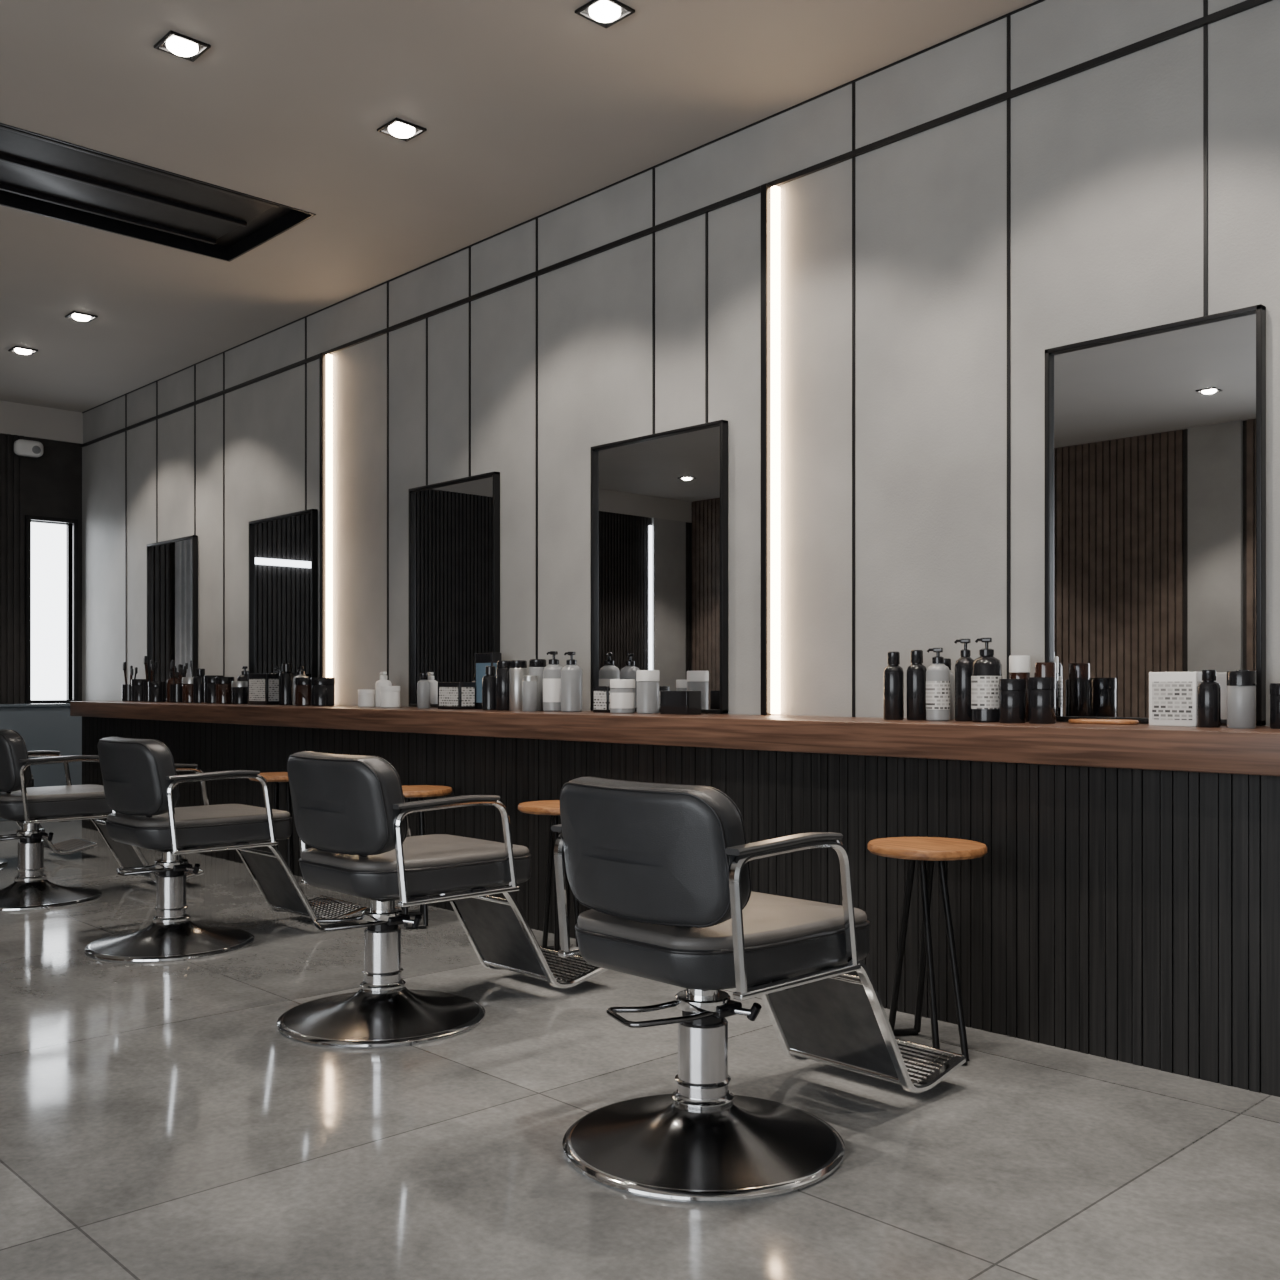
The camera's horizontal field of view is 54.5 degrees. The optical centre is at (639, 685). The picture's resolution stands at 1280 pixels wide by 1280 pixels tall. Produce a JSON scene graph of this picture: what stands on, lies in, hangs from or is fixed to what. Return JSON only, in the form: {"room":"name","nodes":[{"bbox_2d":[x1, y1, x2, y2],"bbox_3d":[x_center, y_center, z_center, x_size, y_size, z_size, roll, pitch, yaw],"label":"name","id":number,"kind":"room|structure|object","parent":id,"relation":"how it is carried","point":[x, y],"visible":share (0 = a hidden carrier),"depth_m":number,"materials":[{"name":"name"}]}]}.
{"room":"salon","nodes":[
{"label":"salon","id":0,"kind":"room"},
{"bbox_2d":[0,401,82,703],"bbox_3d":[-7.677,-0.635,8.225,7.680,3.470,0.180,0,0,-44],"label":"wall","id":1,"kind":"structure","parent":0,"point":[49,484],"depth_m":10.51,"materials":[{"name":"paint"}]},
{"bbox_2d":[14,439,42,457],"bbox_3d":[-5.133,-1.980,10.426,0.220,0.130,0.194,0,0,-44],"label":"security camera","id":2,"kind":"object","parent":1,"relation":"attached to","point":[28,448],"visible":1,"depth_m":10.36,"materials":[{"name":"white plastic"}]},
{"bbox_2d":[25,515,77,702],"bbox_3d":[-5.070,-0.635,10.685,0.420,1.600,0.130,0,0,-44],"label":"window","id":3,"kind":"structure","parent":1,"relation":"in","point":[28,518],"depth_m":10.76,"materials":[{"name":"black metal"}]},
{"bbox_2d":[0,0,1037,411],"bbox_3d":[-2.868,-2.470,3.200,7.980,0.200,14.090,0,0,-44],"label":"ceiling","id":4,"kind":"structure","parent":0,"point":[528,109],"depth_m":5.15,"materials":[{"name":"paint"}]},
{"bbox_2d":[8,346,37,354],"bbox_3d":[-4.361,-2.356,8.795,0.152,0.028,0.152,0,0,-44],"label":"recessed light","id":5,"kind":"object","parent":4,"relation":"in","point":[20,350],"visible":1,"depth_m":8.77,"materials":[{"name":"black metal"}]},
{"bbox_2d":[65,311,97,321],"bbox_3d":[-3.587,-2.356,7.986,0.152,0.028,0.152,0,0,-44],"label":"recessed light","id":6,"kind":"object","parent":4,"relation":"in","point":[79,316],"visible":1,"depth_m":7.96,"materials":[{"name":"black metal"}]},
{"bbox_2d":[0,123,315,261],"bbox_3d":[-2.974,-2.478,5.639,2.820,0.224,0.980,0,0,-44],"label":"ceiling air vent","id":7,"kind":"object","parent":4,"relation":"in","point":[43,175],"depth_m":6.19,"materials":[{"name":"black metal"}]},
{"bbox_2d":[154,30,210,61],"bbox_3d":[-1.695,-2.356,4.606,0.152,0.028,0.152,0,0,-44],"label":"recessed light","id":8,"kind":"object","parent":4,"relation":"in","point":[174,43],"visible":1,"depth_m":4.59,"materials":[{"name":"black metal"}]},
{"bbox_2d":[377,118,426,141],"bbox_3d":[-1.015,-2.356,5.299,0.152,0.028,0.152,0,0,-44],"label":"recessed light","id":9,"kind":"object","parent":4,"relation":"in","point":[398,128],"visible":1,"depth_m":5.28,"materials":[{"name":"black metal"}]},
{"bbox_2d":[575,0,634,28],"bbox_3d":[-0.123,-2.356,4.367,0.152,0.028,0.152,0,0,-44],"label":"recessed light","id":10,"kind":"object","parent":4,"relation":"in","point":[605,13],"visible":1,"depth_m":4.35,"materials":[{"name":"black metal"}]},
{"bbox_2d":[0,820,1279,1279],"bbox_3d":[-2.868,1.150,3.200,7.980,0.100,14.090,0,0,-44],"label":"floor","id":11,"kind":"structure","parent":0,"point":[158,1121],"depth_m":3.07,"materials":[{"name":"tile"}]},
{"bbox_2d":[0,703,81,820],"bbox_3d":[-5.019,0.627,10.401,0.770,0.945,0.330,0,0,-44],"label":"base cabinet","id":12,"kind":"object","parent":11,"relation":"on","point":[42,726],"visible":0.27,"depth_m":10.31,"materials":[{"name":"grey laminate"}]},
{"bbox_2d":[0,774,97,866],"bbox_3d":[-4.027,0.659,7.704,1.166,0.882,0.672,0,0,-44],"label":"salon chair","id":13,"kind":"object","parent":11,"relation":"on","point":[73,845],"visible":0.33,"depth_m":7.92,"materials":[{"name":"silver metal"}]},
{"bbox_2d":[26,774,33,787],"bbox_3d":[-4.127,0.598,7.608,0.651,0.131,0.570,0,0,-44],"label":"seat cushion","id":14,"kind":"object","parent":13,"relation":"on","point":[31,784],"depth_m":7.62,"materials":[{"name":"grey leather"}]},
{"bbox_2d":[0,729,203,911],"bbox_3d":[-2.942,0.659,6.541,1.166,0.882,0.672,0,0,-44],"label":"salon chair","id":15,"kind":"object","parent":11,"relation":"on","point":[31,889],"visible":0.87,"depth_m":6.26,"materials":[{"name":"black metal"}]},
{"bbox_2d":[0,784,110,819],"bbox_3d":[-3.042,0.598,6.445,0.651,0.131,0.570,0,0,-44],"label":"seat cushion","id":16,"kind":"object","parent":15,"relation":"on","point":[87,800],"depth_m":6.21,"materials":[{"name":"grey leather"}]},
{"bbox_2d":[84,736,367,962],"bbox_3d":[-1.803,0.659,5.431,1.166,0.882,0.672,0,0,-44],"label":"salon chair","id":17,"kind":"object","parent":11,"relation":"on","point":[141,781],"visible":1,"depth_m":5.15,"materials":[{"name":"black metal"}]},
{"bbox_2d":[105,804,291,848],"bbox_3d":[-1.903,0.598,5.335,0.651,0.131,0.570,0,0,-44],"label":"seat cushion","id":18,"kind":"object","parent":17,"relation":"on","point":[220,825],"depth_m":5.13,"materials":[{"name":"grey leather"}]},
{"bbox_2d":[249,772,293,873],"bbox_3d":[-1.918,0.788,6.676,0.352,0.624,0.352,0,0,-44],"label":"wooden stool","id":19,"kind":"object","parent":11,"relation":"on","point":[276,778],"visible":0.45,"depth_m":6.62,"materials":[{"name":"brown wood"}]},
{"bbox_2d":[401,785,451,928],"bbox_3d":[-1.047,0.788,5.766,0.352,0.624,0.352,0,0,-44],"label":"wooden stool","id":20,"kind":"object","parent":11,"relation":"on","point":[420,792],"visible":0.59,"depth_m":5.68,"materials":[{"name":"brown wood"}]},
{"bbox_2d":[277,751,608,1048],"bbox_3d":[-0.669,0.659,4.267,1.166,0.882,0.672,0,0,-44],"label":"salon chair","id":21,"kind":"object","parent":11,"relation":"on","point":[353,811],"visible":0.99,"depth_m":3.98,"materials":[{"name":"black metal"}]},
{"bbox_2d":[298,834,531,898],"bbox_3d":[-0.769,0.598,4.171,0.651,0.131,0.570,0,0,-44],"label":"seat cushion","id":22,"kind":"object","parent":21,"relation":"on","point":[442,864],"depth_m":3.96,"materials":[{"name":"grey leather"}]},
{"bbox_2d":[518,800,581,956],"bbox_3d":[-0.314,0.788,5.000,0.352,0.624,0.352,0,0,-44],"label":"wooden stool","id":23,"kind":"object","parent":11,"relation":"on","point":[546,807],"visible":0.47,"depth_m":4.95,"materials":[{"name":"brown wood"}]},
{"bbox_2d":[70,701,1279,1096],"bbox_3d":[-0.308,0.613,5.692,0.526,0.975,11.250,0,0,-44],"label":"counter","id":24,"kind":"object","parent":11,"relation":"on","point":[1122,903],"depth_m":3.96,"materials":[{"name":"brown wood"}]},
{"bbox_2d":[122,662,137,700],"bbox_3d":[-3.905,-0.025,9.519,0.110,0.301,0.116,0,0,-44],"label":"cup","id":25,"kind":"object","parent":24,"relation":"on","point":[126,688],"visible":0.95,"depth_m":9.47,"materials":[{"name":"black plastic"}]},
{"bbox_2d":[131,679,149,701],"bbox_3d":[-3.782,0.040,9.419,0.133,0.170,0.133,0,0,-44],"label":"jar","id":26,"kind":"object","parent":24,"relation":"on","point":[136,684],"visible":0.62,"depth_m":9.36,"materials":[{"name":"black plastic"}]},
{"bbox_2d":[143,656,157,701],"bbox_3d":[-3.655,-0.046,9.287,0.100,0.343,0.106,0,0,-44],"label":"cup","id":27,"kind":"object","parent":24,"relation":"on","point":[145,684],"visible":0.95,"depth_m":9.26,"materials":[{"name":"black plastic"}]},
{"bbox_2d":[148,682,165,701],"bbox_3d":[-3.534,0.050,9.103,0.122,0.150,0.122,0,0,-44],"label":"jar","id":28,"kind":"object","parent":24,"relation":"on","point":[156,690],"visible":0.88,"depth_m":9.05,"materials":[{"name":"black plastic"}]},
{"bbox_2d":[167,672,181,701],"bbox_3d":[-3.380,0.015,9.028,0.100,0.220,0.100,0,0,-44],"label":"shampoo bottle","id":29,"kind":"object","parent":24,"relation":"on","point":[169,681],"visible":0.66,"depth_m":9.00,"materials":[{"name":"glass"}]},
{"bbox_2d":[170,660,186,702],"bbox_3d":[-3.296,-0.025,8.883,0.110,0.301,0.116,0,0,-44],"label":"cup","id":30,"kind":"object","parent":24,"relation":"on","point":[175,689],"visible":0.97,"depth_m":8.84,"materials":[{"name":"black plastic"}]},
{"bbox_2d":[182,677,193,702],"bbox_3d":[-3.167,0.035,8.776,0.122,0.180,0.122,0,0,-44],"label":"jar","id":31,"kind":"object","parent":24,"relation":"on","point":[187,682],"visible":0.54,"depth_m":8.72,"materials":[{"name":"orange glass"}]},
{"bbox_2d":[193,669,204,702],"bbox_3d":[-3.063,0.005,8.668,0.100,0.240,0.100,0,0,-44],"label":"shampoo bottle","id":32,"kind":"object","parent":24,"relation":"on","point":[198,681],"visible":0.79,"depth_m":8.62,"materials":[{"name":"black plastic"}]},
{"bbox_2d":[204,675,224,703],"bbox_3d":[-2.897,0.030,8.466,0.133,0.190,0.133,0,0,-44],"label":"jar","id":33,"kind":"object","parent":24,"relation":"on","point":[209,680],"visible":0.66,"depth_m":8.40,"materials":[{"name":"black plastic"}]},
{"bbox_2d":[215,677,234,703],"bbox_3d":[-2.787,0.035,8.351,0.122,0.180,0.122,0,0,-44],"label":"jar","id":34,"kind":"object","parent":24,"relation":"on","point":[223,685],"visible":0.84,"depth_m":8.30,"materials":[{"name":"orange glass"}]},
{"bbox_2d":[232,681,247,703],"bbox_3d":[-2.621,0.050,8.177,0.122,0.150,0.122,0,0,-44],"label":"jar","id":35,"kind":"object","parent":24,"relation":"on","point":[239,688],"visible":0.71,"depth_m":8.12,"materials":[{"name":"black glass"}]},
{"bbox_2d":[237,666,248,680],"bbox_3d":[-2.639,0.000,8.312,0.100,0.250,0.100,0,0,-44],"label":"pump bottle","id":36,"kind":"object","parent":24,"relation":"on","point":[244,677],"visible":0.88,"depth_m":8.29,"materials":[{"name":"black plastic"}]},
{"bbox_2d":[248,673,279,704],"bbox_3d":[-2.393,0.025,7.952,0.121,0.200,0.261,0,0,-44],"label":"product box","id":37,"kind":"object","parent":24,"relation":"on","point":[263,688],"visible":0.82,"depth_m":7.87,"materials":[{"name":"cardboard"}]},
{"bbox_2d":[279,663,294,704],"bbox_3d":[-2.205,-0.005,7.772,0.100,0.260,0.100,0,0,-44],"label":"shampoo bottle","id":38,"kind":"object","parent":24,"relation":"on","point":[286,677],"visible":0.96,"depth_m":7.73,"materials":[{"name":"black plastic"}]},
{"bbox_2d":[293,666,308,704],"bbox_3d":[-2.094,0.005,7.685,0.100,0.240,0.100,0,0,-44],"label":"pump bottle","id":39,"kind":"object","parent":24,"relation":"on","point":[300,674],"visible":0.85,"depth_m":7.66,"materials":[{"name":"grey plastic"}]},
{"bbox_2d":[294,678,310,705],"bbox_3d":[-2.026,0.040,7.556,0.143,0.170,0.143,0,0,-44],"label":"jar","id":40,"kind":"object","parent":24,"relation":"on","point":[302,685],"visible":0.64,"depth_m":7.49,"materials":[{"name":"orange glass"}]},
{"bbox_2d":[310,677,334,705],"bbox_3d":[-1.901,0.040,7.454,0.143,0.170,0.143,0,0,-44],"label":"jar","id":41,"kind":"object","parent":24,"relation":"on","point":[322,688],"visible":0.98,"depth_m":7.39,"materials":[{"name":"black glass"}]},
{"bbox_2d":[358,689,375,706],"bbox_3d":[-1.549,0.075,7.057,0.102,0.100,0.102,0,0,-44],"label":"jar","id":42,"kind":"object","parent":24,"relation":"on","point":[366,697],"visible":0.85,"depth_m":7.01,"materials":[{"name":"white plastic"}]},
{"bbox_2d":[375,672,391,706],"bbox_3d":[-1.444,0.025,7.005,0.090,0.200,0.090,0,0,-44],"label":"bottle","id":43,"kind":"object","parent":24,"relation":"on","point":[383,681],"visible":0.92,"depth_m":6.97,"materials":[{"name":"white plastic"}]},
{"bbox_2d":[380,686,399,707],"bbox_3d":[-1.383,0.065,6.884,0.112,0.120,0.112,0,0,-44],"label":"jar","id":44,"kind":"object","parent":24,"relation":"on","point":[389,695],"visible":1,"depth_m":6.84,"materials":[{"name":"white plastic"}]},
{"bbox_2d":[417,673,429,707],"bbox_3d":[-1.161,0.030,6.681,0.070,0.190,0.070,0,0,-44],"label":"shampoo bottle","id":45,"kind":"object","parent":24,"relation":"on","point":[423,686],"visible":0.98,"depth_m":6.65,"materials":[{"name":"grey plastic"}]},
{"bbox_2d":[438,682,475,709],"bbox_3d":[-0.948,0.055,6.428,0.101,0.140,0.201,0,0,-44],"label":"product box","id":46,"kind":"object","parent":24,"relation":"on","point":[451,695],"visible":0.96,"depth_m":6.37,"materials":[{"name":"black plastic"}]},
{"bbox_2d":[475,653,501,708],"bbox_3d":[-0.779,-0.020,6.382,0.061,0.290,0.151,0,0,-44],"label":"framed card","id":47,"kind":"object","parent":24,"relation":"on","point":[482,660],"visible":0.56,"depth_m":6.37,"materials":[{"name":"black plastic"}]},
{"bbox_2d":[482,666,495,709],"bbox_3d":[-0.747,0.015,6.219,0.084,0.220,0.084,0,0,-44],"label":"shampoo bottle","id":48,"kind":"object","parent":24,"relation":"on","point":[489,680],"visible":0.89,"depth_m":6.18,"materials":[{"name":"black plastic"}]},
{"bbox_2d":[496,661,509,710],"bbox_3d":[-0.664,0.003,6.133,0.090,0.245,0.090,0,0,-44],"label":"bottle","id":49,"kind":"object","parent":24,"relation":"on","point":[502,671],"visible":0.7,"depth_m":6.09,"materials":[{"name":"black plastic"}]},
{"bbox_2d":[509,660,527,710],"bbox_3d":[-0.592,0.003,6.057,0.090,0.245,0.090,0,0,-44],"label":"bottle","id":50,"kind":"object","parent":24,"relation":"on","point":[518,669],"visible":0.91,"depth_m":6.02,"materials":[{"name":"silver metal"}]},
{"bbox_2d":[522,676,537,711],"bbox_3d":[-0.521,0.040,5.896,0.076,0.170,0.076,0,0,-44],"label":"can","id":51,"kind":"object","parent":24,"relation":"on","point":[529,683],"visible":1,"depth_m":5.86,"materials":[{"name":"grey plastic"}]},
{"bbox_2d":[529,659,545,710],"bbox_3d":[-0.494,0.000,6.012,0.090,0.250,0.090,0,0,-44],"label":"bottle","id":52,"kind":"object","parent":24,"relation":"on","point":[536,666],"visible":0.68,"depth_m":5.97,"materials":[{"name":"grey plastic"}]},
{"bbox_2d":[543,651,562,711],"bbox_3d":[-0.408,-0.018,5.894,0.106,0.285,0.106,0,0,23],"label":"pump bottle","id":53,"kind":"object","parent":24,"relation":"on","point":[552,672],"visible":0.92,"depth_m":5.85,"materials":[{"name":"grey plastic"}]},
{"bbox_2d":[561,652,581,711],"bbox_3d":[-0.318,-0.015,5.785,0.100,0.280,0.100,0,0,23],"label":"pump bottle","id":54,"kind":"object","parent":24,"relation":"on","point":[571,674],"visible":0.99,"depth_m":5.75,"materials":[{"name":"grey plastic"}]},
{"bbox_2d":[593,686,609,712],"bbox_3d":[-0.151,0.065,5.654,0.081,0.120,0.101,0,0,-44],"label":"product box","id":55,"kind":"object","parent":24,"relation":"on","point":[601,694],"visible":0.65,"depth_m":5.62,"materials":[{"name":"black cardboard"}]},
{"bbox_2d":[610,679,634,713],"bbox_3d":[-0.077,0.050,5.504,0.112,0.150,0.112,0,0,-44],"label":"jar","id":56,"kind":"object","parent":24,"relation":"on","point":[622,691],"visible":1,"depth_m":5.46,"materials":[{"name":"grey plastic"}]},
{"bbox_2d":[636,670,659,713],"bbox_3d":[0.035,0.030,5.459,0.102,0.190,0.102,0,0,-44],"label":"jar","id":57,"kind":"object","parent":24,"relation":"on","point":[647,680],"visible":1,"depth_m":5.42,"materials":[{"name":"grey plastic"}]},
{"bbox_2d":[660,691,700,714],"bbox_3d":[0.173,0.075,5.315,0.090,0.100,0.160,0,0,-44],"label":"product box","id":58,"kind":"object","parent":24,"relation":"on","point":[671,702],"visible":0.96,"depth_m":5.27,"materials":[{"name":"black cardboard"}]},
{"bbox_2d":[883,652,903,719],"bbox_3d":[0.912,0.003,4.471,0.072,0.245,0.072,0,0,-44],"label":"shampoo bottle","id":59,"kind":"object","parent":24,"relation":"on","point":[893,674],"visible":0.98,"depth_m":4.44,"materials":[{"name":"black plastic"}]},
{"bbox_2d":[907,650,926,719],"bbox_3d":[0.987,0.000,4.436,0.072,0.250,0.072,0,0,-44],"label":"shampoo bottle","id":60,"kind":"object","parent":24,"relation":"on","point":[916,672],"visible":0.97,"depth_m":4.41,"materials":[{"name":"black plastic"}]},
{"bbox_2d":[926,648,949,720],"bbox_3d":[1.040,-0.003,4.338,0.084,0.255,0.084,0,0,23],"label":"pump bottle","id":61,"kind":"object","parent":24,"relation":"on","point":[937,674],"visible":0.98,"depth_m":4.30,"materials":[{"name":"grey plastic"}]},
{"bbox_2d":[943,658,953,719],"bbox_3d":[1.095,0.015,4.453,0.060,0.220,0.060,0,0,-44],"label":"shampoo bottle","id":62,"kind":"object","parent":24,"relation":"on","point":[947,661],"visible":0.27,"depth_m":4.43,"materials":[{"name":"grey plastic"}]},
{"bbox_2d":[954,639,973,721],"bbox_3d":[1.122,-0.018,4.294,0.076,0.285,0.072,0,0,29],"label":"pump bottle","id":63,"kind":"object","parent":24,"relation":"on","point":[963,664],"visible":0.93,"depth_m":4.26,"materials":[{"name":"black plastic"}]},
{"bbox_2d":[971,638,1001,721],"bbox_3d":[1.171,-0.018,4.200,0.102,0.285,0.102,0,0,29],"label":"pump bottle","id":64,"kind":"object","parent":24,"relation":"on","point":[986,670],"visible":0.98,"depth_m":4.16,"materials":[{"name":"black plastic"}]},
{"bbox_2d":[999,679,1025,722],"bbox_3d":[1.230,0.052,4.109,0.088,0.145,0.088,0,0,-44],"label":"jar","id":65,"kind":"object","parent":24,"relation":"on","point":[1012,692],"visible":1,"depth_m":4.07,"materials":[{"name":"black plastic"}]},
{"bbox_2d":[1009,655,1029,721],"bbox_3d":[1.292,0.013,4.233,0.069,0.225,0.069,0,0,-44],"label":"jar","id":66,"kind":"object","parent":24,"relation":"on","point":[1019,665],"visible":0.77,"depth_m":4.20,"materials":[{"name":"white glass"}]},
{"bbox_2d":[1028,677,1055,723],"bbox_3d":[1.309,0.050,4.049,0.088,0.150,0.088,0,0,-44],"label":"jar","id":67,"kind":"object","parent":24,"relation":"on","point":[1042,690],"visible":1,"depth_m":4.01,"materials":[{"name":"black plastic"}]},
{"bbox_2d":[1034,662,1055,676],"bbox_3d":[1.350,0.025,4.143,0.069,0.200,0.069,0,0,-44],"label":"jar","id":68,"kind":"object","parent":24,"relation":"on","point":[1041,669],"visible":0.28,"depth_m":4.11,"materials":[{"name":"brown glass"}]},
{"bbox_2d":[1068,719,1138,724],"bbox_3d":[1.488,0.118,3.999,0.110,0.014,0.220,0,0,-44],"label":"wooden tray","id":69,"kind":"object","parent":24,"relation":"on","point":[1071,721],"visible":1,"depth_m":3.95,"materials":[{"name":"brown wood"}]},
{"bbox_2d":[1149,672,1202,726],"bbox_3d":[1.632,0.043,3.790,0.051,0.165,0.146,0,0,-44],"label":"box","id":70,"kind":"object","parent":24,"relation":"on","point":[1172,695],"visible":0.83,"depth_m":3.77,"materials":[{"name":"white cardboard"}]},
{"bbox_2d":[1197,670,1220,727],"bbox_3d":[1.683,0.040,3.680,0.064,0.170,0.064,0,0,-44],"label":"shampoo bottle","id":71,"kind":"object","parent":24,"relation":"on","point":[1208,691],"visible":1,"depth_m":3.66,"materials":[{"name":"black plastic"}]},
{"bbox_2d":[1227,671,1255,728],"bbox_3d":[1.738,0.043,3.594,0.078,0.165,0.078,0,0,-44],"label":"jar","id":72,"kind":"object","parent":24,"relation":"on","point":[1241,685],"visible":1,"depth_m":3.56,"materials":[{"name":"grey plastic"}]},
{"bbox_2d":[1270,683,1279,728],"bbox_3d":[1.847,0.060,3.567,0.073,0.130,0.073,0,0,-44],"label":"jar","id":73,"kind":"object","parent":24,"relation":"on","point":[1274,687],"visible":1,"depth_m":3.55,"materials":[{"name":"black plastic"}]},
{"bbox_2d":[551,777,965,1202],"bbox_3d":[0.329,0.659,3.145,1.166,0.882,0.672,0,0,-44],"label":"salon chair","id":74,"kind":"object","parent":11,"relation":"on","point":[662,871],"visible":1,"depth_m":2.84,"materials":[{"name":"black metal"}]},
{"bbox_2d":[575,891,869,989],"bbox_3d":[0.179,0.598,3.002,0.603,0.131,0.543,0,0,-44],"label":"seat cushion","id":75,"kind":"object","parent":74,"relation":"on","point":[786,938],"depth_m":2.79,"materials":[{"name":"grey leather"}]},
{"bbox_2d":[867,837,986,1064],"bbox_3d":[0.864,0.788,3.747,0.352,0.624,0.352,0,0,-44],"label":"wooden stool","id":76,"kind":"object","parent":11,"relation":"on","point":[931,849],"visible":0.94,"depth_m":3.69,"materials":[{"name":"brown wood"}]},
{"bbox_2d":[82,0,1279,725],"bbox_3d":[-0.040,-0.635,5.907,0.150,3.470,14.090,0,0,-44],"label":"wall","id":77,"kind":"structure","parent":0,"point":[1107,158],"depth_m":5.04,"materials":[{"name":"paint"}]},
{"bbox_2d":[147,535,197,700],"bbox_3d":[-3.557,-0.489,9.441,0.038,1.222,0.840,0,0,-44],"label":"wall mirror","id":78,"kind":"object","parent":77,"relation":"attached to","point":[172,565],"visible":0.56,"depth_m":9.42,"materials":[{"name":"black mirror"}]},
{"bbox_2d":[249,509,317,677],"bbox_3d":[-2.358,-0.496,8.187,0.038,1.237,0.870,0,0,-44],"label":"wall mirror","id":79,"kind":"object","parent":77,"relation":"attached to","point":[283,549],"visible":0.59,"depth_m":8.17,"materials":[{"name":"black mirror"}]},
{"bbox_2d":[319,353,332,677],"bbox_3d":[-1.959,-0.973,7.760,0.060,2.195,0.060,0,0,-44],"label":"wall light","id":80,"kind":"object","parent":77,"relation":"attached to","point":[325,360],"visible":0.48,"depth_m":7.75,"materials":[{"name":"white plastic"}]},
{"bbox_2d":[409,472,499,706],"bbox_3d":[-1.025,-0.496,6.794,0.038,1.237,0.805,0,0,-44],"label":"wall mirror","id":81,"kind":"object","parent":77,"relation":"attached to","point":[454,525],"visible":0.76,"depth_m":6.80,"materials":[{"name":"black mirror"}]},
{"bbox_2d":[82,0,1044,412],"bbox_3d":[-0.097,-2.367,5.852,0.009,0.006,13.790,0,0,-44],"label":"trim","id":82,"kind":"structure","parent":77,"relation":"attached to","point":[1038,1],"depth_m":5.65,"materials":[{"name":"black metal"}]},
{"bbox_2d":[591,420,727,713],"bbox_3d":[0.071,-0.508,5.649,0.038,1.260,0.853,0,0,-44],"label":"wall mirror","id":83,"kind":"object","parent":77,"relation":"attached to","point":[659,501],"visible":0.82,"depth_m":5.61,"materials":[{"name":"black metal"}]},
{"bbox_2d":[125,0,1207,716],"bbox_3d":[-0.030,-0.635,5.784,0.007,3.470,12.032,0,0,-44],"label":"trim","id":84,"kind":"structure","parent":77,"relation":"attached to","point":[1205,2],"depth_m":5.44,"materials":[{"name":"black metal"}]},
{"bbox_2d":[80,0,1271,447],"bbox_3d":[-0.099,-2.080,5.850,0.017,0.022,13.790,0,0,-44],"label":"trim","id":85,"kind":"structure","parent":77,"relation":"attached to","point":[1248,4],"depth_m":5.01,"materials":[{"name":"black metal"}]},
{"bbox_2d":[761,183,779,714],"bbox_3d":[0.540,-0.973,5.148,0.060,2.195,0.060,0,0,-44],"label":"wall light","id":86,"kind":"object","parent":77,"relation":"attached to","point":[770,195],"visible":0.93,"depth_m":5.14,"materials":[{"name":"white plastic"}]},
{"bbox_2d":[1045,304,1265,725],"bbox_3d":[1.640,-0.512,4.010,0.038,1.269,0.705,0,0,-44],"label":"wall mirror","id":87,"kind":"object","parent":77,"relation":"attached to","point":[1155,437],"visible":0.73,"depth_m":4.00,"materials":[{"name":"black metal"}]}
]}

